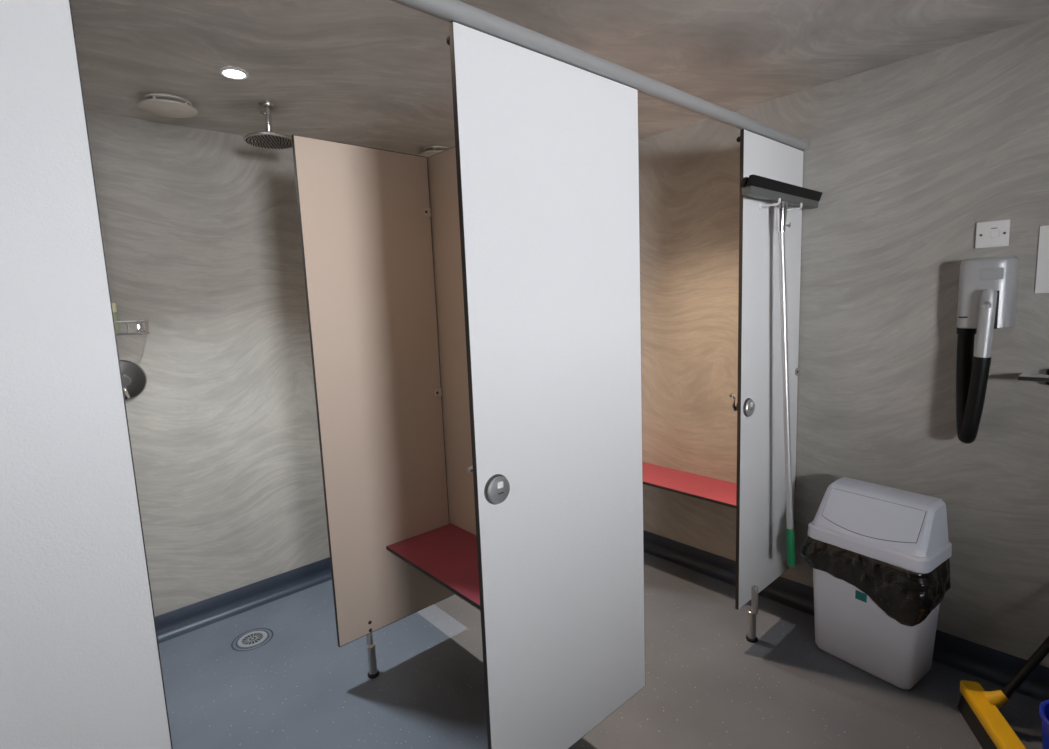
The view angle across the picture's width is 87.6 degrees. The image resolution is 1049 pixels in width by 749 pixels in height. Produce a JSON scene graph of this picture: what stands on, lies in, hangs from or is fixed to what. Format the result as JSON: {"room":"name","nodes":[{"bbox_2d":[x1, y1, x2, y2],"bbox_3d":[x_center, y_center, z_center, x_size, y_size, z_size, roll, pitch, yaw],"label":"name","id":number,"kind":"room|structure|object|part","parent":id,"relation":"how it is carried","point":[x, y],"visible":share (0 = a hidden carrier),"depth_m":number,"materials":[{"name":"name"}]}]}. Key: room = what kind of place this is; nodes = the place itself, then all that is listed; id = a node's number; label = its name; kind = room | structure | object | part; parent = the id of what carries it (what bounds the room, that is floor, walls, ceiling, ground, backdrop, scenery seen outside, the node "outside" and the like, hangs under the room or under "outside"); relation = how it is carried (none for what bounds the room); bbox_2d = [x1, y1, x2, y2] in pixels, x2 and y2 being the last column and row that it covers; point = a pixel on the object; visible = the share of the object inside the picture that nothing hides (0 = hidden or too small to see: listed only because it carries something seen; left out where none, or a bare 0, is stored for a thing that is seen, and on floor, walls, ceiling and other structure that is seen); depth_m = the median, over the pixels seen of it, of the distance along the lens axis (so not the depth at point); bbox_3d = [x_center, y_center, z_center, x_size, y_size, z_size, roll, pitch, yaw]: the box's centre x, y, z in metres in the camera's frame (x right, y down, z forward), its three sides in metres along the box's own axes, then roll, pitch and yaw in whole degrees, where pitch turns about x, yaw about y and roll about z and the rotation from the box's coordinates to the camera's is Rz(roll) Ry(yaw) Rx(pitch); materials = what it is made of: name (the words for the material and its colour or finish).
{"room":"shower changing room","nodes":[
{"label":"shower changing room","id":0,"kind":"room"},
{"bbox_2d":[86,111,329,616],"bbox_3d":[-1.490,0.026,2.625,3.820,2.290,0.100,-9,10,-41],"label":"wall","id":1,"kind":"structure","parent":0,"point":[201,234],"depth_m":2.57,"materials":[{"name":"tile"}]},
{"bbox_2d":[114,319,149,335],"bbox_3d":[-1.733,-0.187,2.247,0.317,0.066,0.109,-9,10,-41],"label":"wire basket","id":2,"kind":"object","parent":1,"relation":"attached to","point":[140,326],"visible":0.45,"depth_m":2.32,"materials":[{"name":"silver metal"}]},
{"bbox_2d":[112,303,119,333],"bbox_3d":[-1.712,-0.230,2.260,0.054,0.128,0.054,-9,10,-41],"label":"bottle","id":3,"kind":"object","parent":2,"relation":"in","point":[117,328],"visible":0.31,"depth_m":2.26,"materials":[{"name":"green"}]},
{"bbox_3d":[-1.734,-0.213,2.243,0.317,0.007,0.109,-9,10,-41],"label":"rail","id":4,"kind":"part","parent":2,"relation":"part of","materials":[{"name":"silver metal"}]},
{"bbox_3d":[-1.668,-0.206,2.375,0.030,0.066,0.002,-9,10,-41],"label":"wall plate","id":5,"kind":"part","parent":2,"relation":"part of","materials":[{"name":"silver metal"}]},
{"bbox_2d":[120,360,146,400],"bbox_3d":[-1.708,0.028,2.325,0.176,0.176,0.055,-9,10,-41],"label":"shower valve","id":6,"kind":"object","parent":1,"relation":"attached to","point":[134,378],"visible":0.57,"depth_m":2.36,"materials":[{"name":"grey metal"}]},
{"bbox_3d":[-1.706,0.028,2.323,0.060,0.060,0.043,-9,10,-41],"label":"knob","id":7,"kind":"part","parent":6,"relation":"part of","materials":[{"name":"silver metal"}]},
{"bbox_3d":[-1.691,0.074,2.322,0.027,0.056,0.014,-3,7,-3],"label":"lever","id":8,"kind":"part","parent":6,"relation":"part of","materials":[{"name":"silver metal"}]},
{"bbox_2d":[155,557,331,643],"bbox_3d":[-1.394,1.114,2.708,3.820,0.104,0.055,-9,10,-41],"label":"baseboard","id":9,"kind":"structure","parent":1,"relation":"attached to","point":[178,622],"depth_m":2.71,"materials":[{"name":"blue plastic"}]},
{"bbox_2d":[70,0,1048,155],"bbox_3d":[0.356,-0.959,0.356,4.020,0.100,5.790,-9,10,-41],"label":"ceiling","id":10,"kind":"structure","parent":0,"point":[376,74],"depth_m":1.82,"materials":[{"name":"paint"}]},
{"bbox_2d":[138,93,197,117],"bbox_3d":[-1.393,-1.046,2.139,0.196,0.048,0.196,-9,10,-41],"label":"ceiling vent","id":11,"kind":"object","parent":10,"relation":"in","point":[160,104],"visible":1,"depth_m":2.10,"materials":[{"name":"grey plastic"}]},
{"bbox_2d":[219,67,248,79],"bbox_3d":[-1.016,-1.052,1.912,0.094,0.007,0.094,-9,10,-41],"label":"recessed light","id":12,"kind":"object","parent":10,"relation":"in","point":[229,72],"visible":1,"depth_m":1.91,"materials":[{"name":"white plastic"}]},
{"bbox_2d":[243,102,292,148],"bbox_3d":[-1.041,-1.021,2.228,0.200,0.149,0.200,-9,10,-41],"label":"shower","id":13,"kind":"object","parent":10,"relation":"hanging from","point":[269,139],"visible":0.92,"depth_m":2.21,"materials":[{"name":"silver metal"}]},
{"bbox_3d":[-1.039,-0.963,2.236,0.200,0.023,0.200,-9,10,-41],"label":"spray plate","id":14,"kind":"part","parent":13,"relation":"part of","materials":[{"name":"silver metal"}]},
{"bbox_3d":[-1.042,-1.027,2.227,0.044,0.118,0.044,-9,10,-41],"label":"arm","id":15,"kind":"part","parent":13,"relation":"part of","materials":[{"name":"silver metal"}]},
{"bbox_2d":[420,145,449,157],"bbox_3d":[-0.468,-1.190,2.954,0.196,0.048,0.196,-9,10,-41],"label":"ceiling vent","id":16,"kind":"object","parent":10,"relation":"in","point":[428,151],"visible":0.41,"depth_m":2.88,"materials":[{"name":"grey plastic"}]},
{"bbox_2d":[158,552,1042,748],"bbox_3d":[0.452,1.409,0.665,4.020,0.100,5.790,-9,10,-41],"label":"floor","id":17,"kind":"structure","parent":0,"point":[707,686],"depth_m":2.07,"materials":[{"name":"grey plastic"}]},
{"bbox_2d":[0,0,172,748],"bbox_3d":[-0.825,0.382,0.643,0.647,2.042,0.046,-9,10,-41],"label":"panel","id":18,"kind":"object","parent":17,"relation":"on","point":[80,661],"visible":1,"depth_m":0.77,"materials":[{"name":"laminate"}]},
{"bbox_2d":[231,628,272,650],"bbox_3d":[-1.224,1.190,2.461,0.172,0.003,0.172,-9,10,-41],"label":"floor drain","id":19,"kind":"object","parent":17,"relation":"on","point":[253,638],"visible":1,"depth_m":2.46,"materials":[{"name":"silver metal"}]},
{"bbox_2d":[292,135,453,678],"bbox_3d":[-0.546,0.175,2.142,0.523,2.042,0.046,-9,10,-41],"label":"divider","id":20,"kind":"object","parent":17,"relation":"on","point":[365,212],"visible":1,"depth_m":2.09,"materials":[{"name":"laminate"}]},
{"bbox_2d":[427,146,479,609],"bbox_3d":[-0.345,0.143,2.326,0.045,2.042,1.861,-9,10,-41],"label":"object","id":21,"kind":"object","parent":17,"relation":"on","point":[442,170],"depth_m":2.21,"materials":[{"name":"laminate"}]},
{"bbox_2d":[386,524,479,608],"bbox_3d":[-0.130,0.719,1.937,0.309,0.045,0.913,-9,10,-41],"label":"bench","id":22,"kind":"object","parent":21,"relation":"attached to","point":[447,554],"visible":0.4,"depth_m":2.06,"materials":[{"name":"laminate"}]},
{"bbox_2d":[446,21,644,748],"bbox_3d":[0.117,0.233,1.496,0.638,2.042,0.081,-9,10,-41],"label":"panel","id":23,"kind":"object","parent":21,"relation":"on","point":[547,148],"visible":1,"depth_m":1.42,"materials":[{"name":"laminate"}]},
{"bbox_3d":[-0.118,0.256,1.328,0.042,0.075,0.021,-9,10,-41],"label":"latch lever","id":24,"kind":"part","parent":23,"relation":"part of","materials":[{"name":"silver metal"}]},
{"bbox_2d":[729,129,803,642],"bbox_3d":[1.036,0.095,2.271,0.528,2.042,0.133,-9,10,-41],"label":"panel","id":25,"kind":"object","parent":17,"relation":"on","point":[761,518],"visible":0.91,"depth_m":2.22,"materials":[{"name":"laminate"}]},
{"bbox_3d":[0.825,0.110,2.159,0.042,0.075,0.021,-9,10,-41],"label":"latch lever","id":26,"kind":"part","parent":25,"relation":"part of","materials":[{"name":"silver metal"}]},
{"bbox_2d":[740,174,821,566],"bbox_3d":[1.045,0.026,2.170,0.611,1.509,0.105,-9,10,-41],"label":"squeegee","id":27,"kind":"object","parent":25,"relation":"hanging from","point":[755,186],"visible":0.95,"depth_m":2.13,"materials":[{"name":"grey metal"}]},
{"bbox_3d":[0.998,-0.706,2.094,0.611,0.034,0.048,-9,10,-41],"label":"rubber blade","id":28,"kind":"part","parent":27,"relation":"part of","materials":[{"name":"black rubber"}]},
{"bbox_2d":[776,201,790,232],"bbox_3d":[0.992,-0.607,2.101,0.060,0.120,0.043,-9,10,-41],"label":"socket","id":29,"kind":"object","parent":27,"relation":"attached to","point":[781,209],"depth_m":2.08,"materials":[{"name":"silver metal"}]},
{"bbox_2d":[808,477,951,689],"bbox_3d":[1.359,0.786,2.125,0.262,0.683,0.422,-7,9,-34],"label":"bin","id":30,"kind":"object","parent":17,"relation":"on","point":[907,530],"visible":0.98,"depth_m":2.04,"materials":[{"name":"white plastic"}]},
{"bbox_2d":[800,535,950,626],"bbox_3d":[1.349,0.760,2.121,0.290,0.213,0.471,-7,9,-34],"label":"liner","id":31,"kind":"object","parent":30,"relation":"in","point":[907,597],"visible":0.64,"depth_m":1.97,"materials":[{"name":"black plastic"}]},
{"bbox_3d":[1.350,0.552,2.094,0.262,0.210,0.422,-7,9,-34],"label":"lid","id":32,"kind":"part","parent":30,"relation":"part of","materials":[{"name":"white plastic"}]},
{"bbox_2d":[957,636,1048,748],"bbox_3d":[1.604,0.879,1.761,0.594,0.575,0.283,-6,8,-27],"label":"broom","id":33,"kind":"object","parent":17,"relation":"on","point":[979,707],"visible":1,"depth_m":1.76,"materials":[{"name":"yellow plastic"}]},
{"bbox_2d":[982,690,1008,708],"bbox_3d":[1.541,1.064,1.788,0.068,0.068,0.059,0,8,18],"label":"socket","id":34,"kind":"object","parent":33,"relation":"attached to","point":[997,699],"depth_m":1.77,"materials":[{"name":"yellow plastic"}]},
{"bbox_3d":[1.729,0.821,1.761,0.393,0.471,0.025,-3,7,-4],"label":"handle","id":35,"kind":"part","parent":33,"relation":"part of","materials":[{"name":"black plastic"}]},
{"bbox_2d":[1039,700,1048,748],"bbox_3d":[1.615,1.093,1.551,0.222,0.203,0.238,-9,10,-41],"label":"bucket","id":36,"kind":"object","parent":17,"relation":"on","point":[1044,706],"visible":1,"depth_m":1.60,"materials":[{"name":"blue plastic"}]},
{"bbox_2d":[638,16,1048,667],"bbox_3d":[1.865,-0.002,1.797,0.100,2.290,5.790,-9,10,-41],"label":"wall","id":37,"kind":"structure","parent":0,"point":[906,158],"depth_m":2.15,"materials":[{"name":"tile"}]},
{"bbox_2d":[390,0,808,150],"bbox_3d":[-0.240,-0.751,1.071,3.816,0.052,0.052,-9,10,-41],"label":"rail","id":38,"kind":"object","parent":37,"relation":"attached to","point":[458,11],"visible":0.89,"depth_m":1.40,"materials":[{"name":"grey metal"}]},
{"bbox_2d":[643,462,736,507],"bbox_3d":[0.830,0.569,2.783,0.279,0.045,0.913,-9,10,-41],"label":"bench","id":39,"kind":"object","parent":37,"relation":"attached to","point":[722,492],"visible":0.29,"depth_m":2.74,"materials":[{"name":"laminate"}]},
{"bbox_2d":[643,530,1048,701],"bbox_3d":[1.551,1.058,2.222,0.055,0.104,4.690,-9,10,-41],"label":"baseboard","id":40,"kind":"structure","parent":37,"relation":"attached to","point":[991,665],"depth_m":2.16,"materials":[{"name":"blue plastic"}]},
{"bbox_2d":[956,256,1018,443],"bbox_3d":[1.586,-0.075,1.905,0.157,0.651,0.152,-9,10,-41],"label":"hair dryer","id":41,"kind":"object","parent":37,"relation":"attached to","point":[987,294],"visible":1,"depth_m":1.87,"materials":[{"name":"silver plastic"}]},
{"bbox_3d":[1.574,-0.338,1.839,0.003,0.038,0.060,-9,10,-41],"label":"plate","id":42,"kind":"part","parent":41,"relation":"part of","materials":[{"name":"silver metal"}]},
{"bbox_2d":[975,219,1010,248],"bbox_3d":[1.625,-0.487,1.898,0.012,0.089,0.089,-9,10,-41],"label":"switch","id":43,"kind":"object","parent":37,"relation":"attached to","point":[991,233],"visible":1,"depth_m":1.89,"materials":[{"name":"white plastic"}]},
{"bbox_2d":[1018,369,1048,384],"bbox_3d":[1.948,0.035,1.552,0.104,0.052,0.808,-9,10,-41],"label":"wall shelf","id":44,"kind":"object","parent":37,"relation":"attached to","point":[1024,376],"visible":1,"depth_m":1.81,"materials":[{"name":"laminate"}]},
{"bbox_2d":[1035,225,1048,292],"bbox_3d":[1.782,-0.375,1.745,0.003,0.220,0.213,-9,10,-41],"label":"paper notice","id":45,"kind":"object","parent":37,"relation":"attached to","point":[1042,274],"visible":1,"depth_m":1.81,"materials":[{"name":"white paper"}]}
]}

